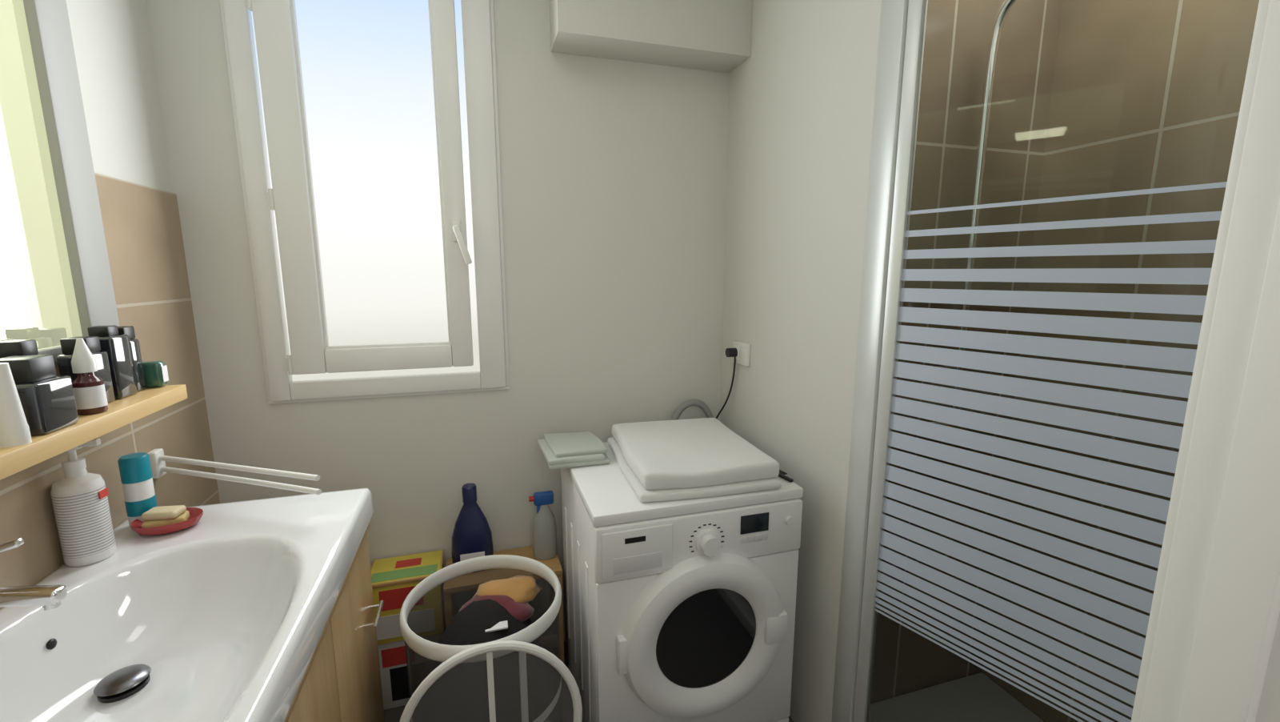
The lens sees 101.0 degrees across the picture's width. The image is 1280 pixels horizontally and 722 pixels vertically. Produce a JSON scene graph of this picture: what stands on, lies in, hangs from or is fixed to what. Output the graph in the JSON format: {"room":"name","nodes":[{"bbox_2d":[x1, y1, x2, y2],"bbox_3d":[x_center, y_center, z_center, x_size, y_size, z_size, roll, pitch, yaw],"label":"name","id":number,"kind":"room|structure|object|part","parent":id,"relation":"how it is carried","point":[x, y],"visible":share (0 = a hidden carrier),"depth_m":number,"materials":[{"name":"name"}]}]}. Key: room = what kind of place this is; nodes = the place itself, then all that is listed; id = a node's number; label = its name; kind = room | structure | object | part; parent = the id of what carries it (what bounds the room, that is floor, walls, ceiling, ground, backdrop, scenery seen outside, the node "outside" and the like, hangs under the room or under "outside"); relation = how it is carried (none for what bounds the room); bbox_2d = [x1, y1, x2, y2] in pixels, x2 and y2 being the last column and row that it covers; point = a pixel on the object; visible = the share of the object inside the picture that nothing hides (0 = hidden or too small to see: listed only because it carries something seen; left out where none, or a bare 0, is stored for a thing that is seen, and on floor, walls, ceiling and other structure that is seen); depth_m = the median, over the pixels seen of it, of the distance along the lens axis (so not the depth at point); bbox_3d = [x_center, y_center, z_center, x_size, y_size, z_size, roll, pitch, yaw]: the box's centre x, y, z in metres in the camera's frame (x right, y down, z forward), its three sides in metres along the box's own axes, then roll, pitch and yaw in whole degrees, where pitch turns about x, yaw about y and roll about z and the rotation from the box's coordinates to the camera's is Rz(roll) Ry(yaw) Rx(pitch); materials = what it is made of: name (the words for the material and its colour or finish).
{"room":"bathroom","nodes":[
{"label":"bathroom","id":0,"kind":"room"},
{"bbox_2d":[0,0,219,608],"bbox_3d":[-0.925,0.201,0.012,0.158,2.500,3.300,-3,10,-17],"label":"wall","id":1,"kind":"structure","parent":0,"point":[112,43],"depth_m":1.32,"materials":[{"name":"beige tile"}]},
{"bbox_2d":[0,0,119,362],"bbox_3d":[-1.042,-0.460,0.607,0.026,1.055,1.100,-3,10,-17],"label":"wall mirror","id":2,"kind":"object","parent":1,"relation":"attached to","point":[56,283],"visible":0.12,"depth_m":1.03,"materials":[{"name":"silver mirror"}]},
{"bbox_2d":[0,0,82,349],"bbox_3d":[-1.050,-0.427,0.610,0.008,0.932,0.910,-3,10,-17],"label":"mirror glass","id":3,"kind":"object","parent":2,"relation":"attached to","point":[41,287],"depth_m":1.01,"materials":[{"name":"mirror"}]},
{"bbox_2d":[0,384,187,479],"bbox_3d":[-0.965,0.168,0.668,0.147,0.034,1.170,-3,10,-17],"label":"wall shelf","id":4,"kind":"object","parent":1,"relation":"attached to","point":[122,412],"visible":0.59,"depth_m":0.93,"materials":[{"name":"brown wood"}]},
{"bbox_2d":[0,362,31,447],"bbox_3d":[-0.958,0.066,0.796,0.040,0.125,0.032,-3,10,-17],"label":"tube","id":5,"kind":"object","parent":4,"relation":"on","point":[14,429],"visible":1,"depth_m":0.79,"materials":[{"name":"white plastic"}]},
{"bbox_2d":[0,339,39,357],"bbox_3d":[-1.075,0.036,0.919,0.045,0.143,0.050,-3,10,-17],"label":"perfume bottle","id":6,"kind":"object","parent":4,"relation":"on","point":[8,348],"visible":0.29,"depth_m":0.90,"materials":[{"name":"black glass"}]},
{"bbox_2d":[0,354,79,435],"bbox_3d":[-1.005,0.055,0.864,0.080,0.123,0.080,-3,10,-17],"label":"perfume bottle","id":7,"kind":"object","parent":4,"relation":"on","point":[48,402],"visible":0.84,"depth_m":0.85,"materials":[{"name":"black glass"}]},
{"bbox_2d":[56,336,115,403],"bbox_3d":[-1.083,0.021,1.030,0.050,0.135,0.060,-3,10,-17],"label":"perfume bottle","id":8,"kind":"object","parent":4,"relation":"on","point":[93,342],"visible":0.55,"depth_m":1.02,"materials":[{"name":"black glass"}]},
{"bbox_2d":[71,337,107,415],"bbox_3d":[-1.025,0.028,0.976,0.043,0.140,0.043,-3,10,-17],"label":"dropper bottle","id":9,"kind":"object","parent":4,"relation":"on","point":[89,389],"visible":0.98,"depth_m":0.97,"materials":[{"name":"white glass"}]},
{"bbox_2d":[87,324,137,399],"bbox_3d":[-1.104,0.002,1.095,0.055,0.150,0.060,-3,10,-17],"label":"perfume bottle","id":10,"kind":"object","parent":4,"relation":"on","point":[118,346],"visible":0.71,"depth_m":1.09,"materials":[{"name":"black glass"}]},
{"bbox_2d":[117,325,146,391],"bbox_3d":[-1.126,-0.003,1.149,0.050,0.143,0.038,-3,10,-17],"label":"perfume bottle","id":11,"kind":"object","parent":4,"relation":"on","point":[129,330],"visible":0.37,"depth_m":1.15,"materials":[{"name":"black glass"}]},
{"bbox_2d":[142,360,168,387],"bbox_3d":[-1.113,0.030,1.201,0.052,0.060,0.028,-3,10,-17],"label":"glass jar","id":12,"kind":"object","parent":4,"relation":"on","point":[155,372],"visible":0.61,"depth_m":1.19,"materials":[{"name":"teal glass"}]},
{"bbox_2d":[147,448,321,494],"bbox_3d":[-0.993,0.272,1.270,0.526,0.070,0.041,3,10,16],"label":"towel rail","id":13,"kind":"object","parent":1,"relation":"attached to","point":[158,459],"visible":0.97,"depth_m":1.28,"materials":[{"name":"white metal"}]},
{"bbox_3d":[-0.978,0.256,1.273,0.429,0.013,0.281,-3,10,-17],"label":"arm","id":14,"kind":"part","parent":13,"relation":"part of","materials":[{"name":"white paint"}]},
{"bbox_3d":[-0.978,0.288,1.278,0.429,0.017,0.281,-3,10,-17],"label":"arm","id":15,"kind":"part","parent":13,"relation":"part of","materials":[{"name":"white paint"}]},
{"bbox_2d":[145,0,729,640],"bbox_3d":[-0.228,-0.138,2.016,2.680,2.500,0.200,-3,10,-17],"label":"wall","id":16,"kind":"structure","parent":0,"point":[614,172],"depth_m":1.84,"materials":[{"name":"white paint"}]},
{"bbox_2d":[220,0,509,403],"bbox_3d":[-0.815,-0.569,1.644,0.739,1.397,0.142,-3,10,-17],"label":"window","id":17,"kind":"structure","parent":16,"relation":"in","point":[367,135],"depth_m":1.64,"materials":[{"name":"white plastic"}]},
{"bbox_2d":[670,399,713,419],"bbox_3d":[0.201,0.378,2.070,0.246,0.465,0.031,-3,10,-17],"label":"hose","id":18,"kind":"object","parent":16,"relation":"attached to","point":[697,402],"visible":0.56,"depth_m":2.02,"materials":[{"name":"grey rubber"}]},
{"bbox_2d":[384,640,793,721],"bbox_3d":[0.260,1.385,0.654,2.780,0.050,3.440,-3,10,-17],"label":"floor","id":19,"kind":"structure","parent":0,"point":[394,714],"depth_m":1.77,"materials":[{"name":"grey tile"}]},
{"bbox_2d":[0,488,384,721],"bbox_3d":[-0.792,0.878,0.868,0.535,0.880,1.180,-3,10,-17],"label":"bathroom vanity","id":20,"kind":"object","parent":19,"relation":"on","point":[262,610],"visible":0.94,"depth_m":1.01,"materials":[{"name":"white ceramic"}]},
{"bbox_2d":[0,537,67,610],"bbox_3d":[-0.995,0.356,0.812,0.163,0.164,0.056,-3,10,-17],"label":"mixer tap","id":21,"kind":"object","parent":20,"relation":"on","point":[50,597],"visible":1,"depth_m":0.82,"materials":[{"name":"silver metal"}]},
{"bbox_2d":[50,437,116,566],"bbox_3d":[-1.108,0.275,1.044,0.074,0.247,0.074,5,11,28],"label":"pump bottle","id":22,"kind":"object","parent":20,"relation":"on","point":[80,502],"visible":0.83,"depth_m":1.03,"materials":[{"name":"white plastic"}]},
{"bbox_2d":[117,452,157,527],"bbox_3d":[-1.130,0.292,1.189,0.051,0.165,0.051,-3,10,-17],"label":"bottle","id":23,"kind":"object","parent":20,"relation":"on","point":[135,471],"visible":0.75,"depth_m":1.17,"materials":[{"name":"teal plastic"}]},
{"bbox_2d":[130,504,203,535],"bbox_3d":[-1.060,0.353,1.184,0.126,0.047,0.099,-3,10,-17],"label":"soap dish","id":24,"kind":"object","parent":20,"relation":"on","point":[164,519],"visible":1,"depth_m":1.16,"materials":[{"name":"red ceramic"}]},
{"bbox_3d":[-0.577,0.854,0.931,0.020,0.625,0.376,-3,10,-17],"label":"door","id":25,"kind":"part","parent":20,"relation":"part of","materials":[{"name":"brown wood"}]},
{"bbox_3d":[-0.579,0.519,0.873,0.046,0.035,1.140,-3,10,-17],"label":"rail","id":26,"kind":"part","parent":20,"relation":"part of","materials":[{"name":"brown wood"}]},
{"bbox_3d":[-0.689,0.793,1.291,0.020,0.625,0.376,-3,10,-17],"label":"door","id":27,"kind":"part","parent":20,"relation":"part of","materials":[{"name":"brown wood"}]},
{"bbox_3d":[-0.693,0.661,1.371,0.034,0.010,0.110,-3,10,-17],"label":"door handle","id":28,"kind":"part","parent":20,"relation":"part of","materials":[{"name":"silver metal"}]},
{"bbox_2d":[377,640,409,709],"bbox_3d":[-0.795,1.032,1.841,0.220,0.249,0.152,-3,10,-17],"label":"box","id":29,"kind":"object","parent":19,"relation":"on","point":[392,656],"visible":0.2,"depth_m":1.76,"materials":[{"name":"white"}]},
{"bbox_2d":[380,645,406,667],"bbox_3d":[-0.802,0.979,1.751,0.100,0.065,0.002,-3,10,-17],"label":"print","id":30,"kind":"object","parent":29,"relation":"on","point":[391,656],"depth_m":1.75,"materials":[{"name":"red"}]},
{"bbox_2d":[389,665,409,700],"bbox_3d":[-0.769,1.079,1.778,0.130,0.120,0.002,-3,10,-17],"label":"print","id":31,"kind":"object","parent":29,"relation":"attached to","point":[398,677],"depth_m":1.77,"materials":[{"name":"black paper"}]},
{"bbox_2d":[370,549,443,644],"bbox_3d":[-0.789,0.800,1.798,0.230,0.220,0.167,-3,10,-17],"label":"box","id":32,"kind":"object","parent":29,"relation":"on","point":[393,578],"visible":0.48,"depth_m":1.72,"materials":[{"name":"yellow cardboard"}]},
{"bbox_2d":[376,613,402,639],"bbox_3d":[-0.770,0.864,1.731,0.180,0.080,0.002,-3,10,-17],"label":"print","id":33,"kind":"object","parent":32,"relation":"attached to","point":[388,627],"depth_m":1.72,"materials":[{"name":"white"}]},
{"bbox_2d":[378,585,415,611],"bbox_3d":[-0.775,0.770,1.714,0.130,0.070,0.002,-3,10,-17],"label":"print","id":34,"kind":"object","parent":32,"relation":"on","point":[394,597],"depth_m":1.71,"materials":[{"name":"red"}]},
{"bbox_2d":[371,564,437,582],"bbox_3d":[-0.775,0.699,1.736,0.200,0.001,0.055,-3,10,-17],"label":"print","id":35,"kind":"object","parent":32,"relation":"on","point":[418,572],"depth_m":1.73,"materials":[{"name":"green"}]},
{"bbox_2d":[395,557,421,567],"bbox_3d":[-0.790,0.689,1.799,0.080,0.001,0.045,-3,10,-17],"label":"print","id":36,"kind":"object","parent":32,"relation":"on","point":[405,562],"depth_m":1.80,"materials":[{"name":"red"}]},
{"bbox_2d":[399,554,582,721],"bbox_3d":[-0.418,0.926,1.476,0.441,0.581,0.497,-3,10,-17],"label":"laundry hamper","id":37,"kind":"object","parent":19,"relation":"on","point":[481,634],"visible":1,"depth_m":1.38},
{"bbox_2d":[445,545,564,677],"bbox_3d":[-0.485,0.930,1.904,0.390,0.430,0.197,-3,10,-17],"label":"storage bench","id":38,"kind":"object","parent":19,"relation":"on","point":[554,563],"visible":0.26,"depth_m":1.89,"materials":[{"name":"brown wood"}]},
{"bbox_2d":[451,483,493,563],"bbox_3d":[-0.584,0.573,1.824,0.140,0.300,0.088,-3,10,-17],"label":"bottle","id":39,"kind":"object","parent":38,"relation":"on","point":[472,534],"visible":0.77,"depth_m":1.80,"materials":[{"name":"blue plastic"}]},
{"bbox_2d":[528,490,557,559],"bbox_3d":[-0.348,0.588,1.901,0.094,0.244,0.064,-3,10,-17],"label":"spray bottle","id":40,"kind":"object","parent":38,"relation":"on","point":[544,527],"visible":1,"depth_m":1.88,"materials":[{"name":"grey plastic"}]},
{"bbox_3d":[-0.362,0.535,1.887,0.013,0.055,0.016,-3,10,-17],"label":"trigger lever","id":41,"kind":"part","parent":40,"relation":"part of","materials":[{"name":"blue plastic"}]},
{"bbox_3d":[-0.309,0.932,1.960,0.022,0.408,0.180,-3,10,-17],"label":"leg","id":42,"kind":"part","parent":38,"relation":"part of","materials":[{"name":"brown wood"}]},
{"bbox_2d":[560,441,803,721],"bbox_3d":[0.098,0.750,1.710,0.605,0.850,0.622,-3,10,-17],"label":"washing machine","id":43,"kind":"object","parent":19,"relation":"on","point":[678,610],"visible":0.98,"depth_m":1.43,"materials":[{"name":"white metal"}]},
{"bbox_2d":[537,430,609,469],"bbox_3d":[-0.227,0.288,1.750,0.203,0.046,0.254,-3,10,-17],"label":"folded hand towel","id":44,"kind":"object","parent":43,"relation":"on","point":[561,450],"visible":1,"depth_m":1.69,"materials":[{"name":"grey fabric"}]},
{"bbox_3d":[-0.006,0.488,1.351,0.190,0.124,0.007,-3,10,-17],"label":"detergent drawer","id":45,"kind":"part","parent":43,"relation":"part of","materials":[{"name":"white plastic"}]},
{"bbox_3d":[0.090,0.342,1.667,0.604,0.030,0.568,-3,10,-17],"label":"lid","id":46,"kind":"part","parent":43,"relation":"part of","materials":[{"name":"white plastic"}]},
{"bbox_2d":[607,417,781,502],"bbox_3d":[0.141,0.286,1.660,0.418,0.081,0.520,-2,10,-13],"label":"bath towel","id":47,"kind":"object","parent":43,"relation":"on","point":[662,460],"visible":1,"depth_m":1.50,"materials":[{"name":"white fabric"}]},
{"bbox_3d":[0.171,0.825,1.481,0.594,0.550,0.020,-3,10,-17],"label":"panel","id":48,"kind":"part","parent":43,"relation":"part of","materials":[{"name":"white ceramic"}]},
{"bbox_3d":[0.170,0.749,1.481,0.300,0.300,0.095,-3,10,-17],"label":"door glass","id":49,"kind":"part","parent":43,"relation":"part of","materials":[{"name":"black glass"}]},
{"bbox_3d":[0.379,0.748,1.484,0.071,0.090,0.032,-3,10,-17],"label":"door handle","id":50,"kind":"part","parent":43,"relation":"part of","materials":[{"name":"white plastic"}]},
{"bbox_2d":[777,468,793,481],"bbox_3d":[0.409,0.332,1.606,0.036,0.008,0.180,-5,11,-27],"label":"comb","id":51,"kind":"object","parent":43,"relation":"on","point":[782,474],"visible":0.18,"depth_m":1.55,"materials":[{"name":"black plastic"}]},
{"bbox_2d":[831,0,1227,721],"bbox_3d":[0.971,0.193,1.103,0.642,2.151,0.890,-3,10,-17],"label":"shower enclosure","id":52,"kind":"object","parent":19,"relation":"on","point":[976,697],"visible":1,"depth_m":1.10,"materials":[{"name":"glass"}]},
{"bbox_2d":[868,672,1043,721],"bbox_3d":[1.011,1.187,1.286,0.556,0.130,0.880,-3,10,-17],"label":"shower tray","id":53,"kind":"object","parent":52,"relation":"on","point":[976,697],"depth_m":1.63,"materials":[{"name":"grey ceramic"}]},
{"bbox_3d":[0.922,-0.355,1.287,0.022,1.131,0.261,-3,10,-17],"label":"riser rail","id":54,"kind":"part","parent":52,"relation":"part of","materials":[{"name":"silver metal"}]},
{"bbox_2d":[549,0,752,72],"bbox_3d":[0.040,-1.188,1.731,0.650,0.335,0.160,-3,10,-17],"label":"wall cabinet","id":55,"kind":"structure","parent":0,"point":[712,35],"depth_m":1.70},
{"bbox_2d":[720,0,881,721],"bbox_3d":[0.479,-0.089,1.724,0.080,2.500,0.780,-3,10,-17],"label":"wall","id":56,"kind":"structure","parent":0,"point":[802,104],"depth_m":1.56,"materials":[{"name":"white paint"}]},
{"bbox_2d":[716,348,737,418],"bbox_3d":[0.301,0.230,2.025,0.140,0.572,0.051,6,11,31],"label":"power cable","id":57,"kind":"object","parent":56,"relation":"attached to","point":[730,352],"visible":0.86,"depth_m":1.97,"materials":[{"name":"black plastic"}]},
{"bbox_2d":[732,340,750,366],"bbox_3d":[0.370,-0.028,1.934,0.015,0.080,0.120,-3,10,-17],"label":"wall outlet","id":58,"kind":"object","parent":56,"relation":"attached to","point":[743,357],"depth_m":1.91,"materials":[{"name":"white plastic"}]},
{"bbox_2d":[869,0,1062,703],"bbox_3d":[0.915,-0.062,1.568,0.660,2.500,0.098,-3,10,-17],"label":"wall","id":59,"kind":"structure","parent":0,"point":[958,34],"depth_m":1.45,"materials":[{"name":"brown tile"}]},
{"bbox_2d":[980,0,1259,721],"bbox_3d":[1.313,-0.005,1.228,0.100,2.500,0.990,-3,10,-17],"label":"wall","id":60,"kind":"structure","parent":0,"point":[1146,94],"depth_m":1.31,"materials":[{"name":"brown tile"}]},
{"bbox_3d":[0.363,0.142,0.362,2.530,2.500,0.146,-3,10,-17],"label":"wall","id":61,"kind":"structure","parent":0,"visible":0},
{"bbox_2d":[1131,0,1279,721],"bbox_3d":[0.082,0.339,0.304,1.080,2.130,0.174,-3,10,-17],"label":"door frame","id":62,"kind":"structure","parent":61,"relation":"attached to","point":[1211,651],"depth_m":0.42,"materials":[{"name":"white paint"}]}
]}

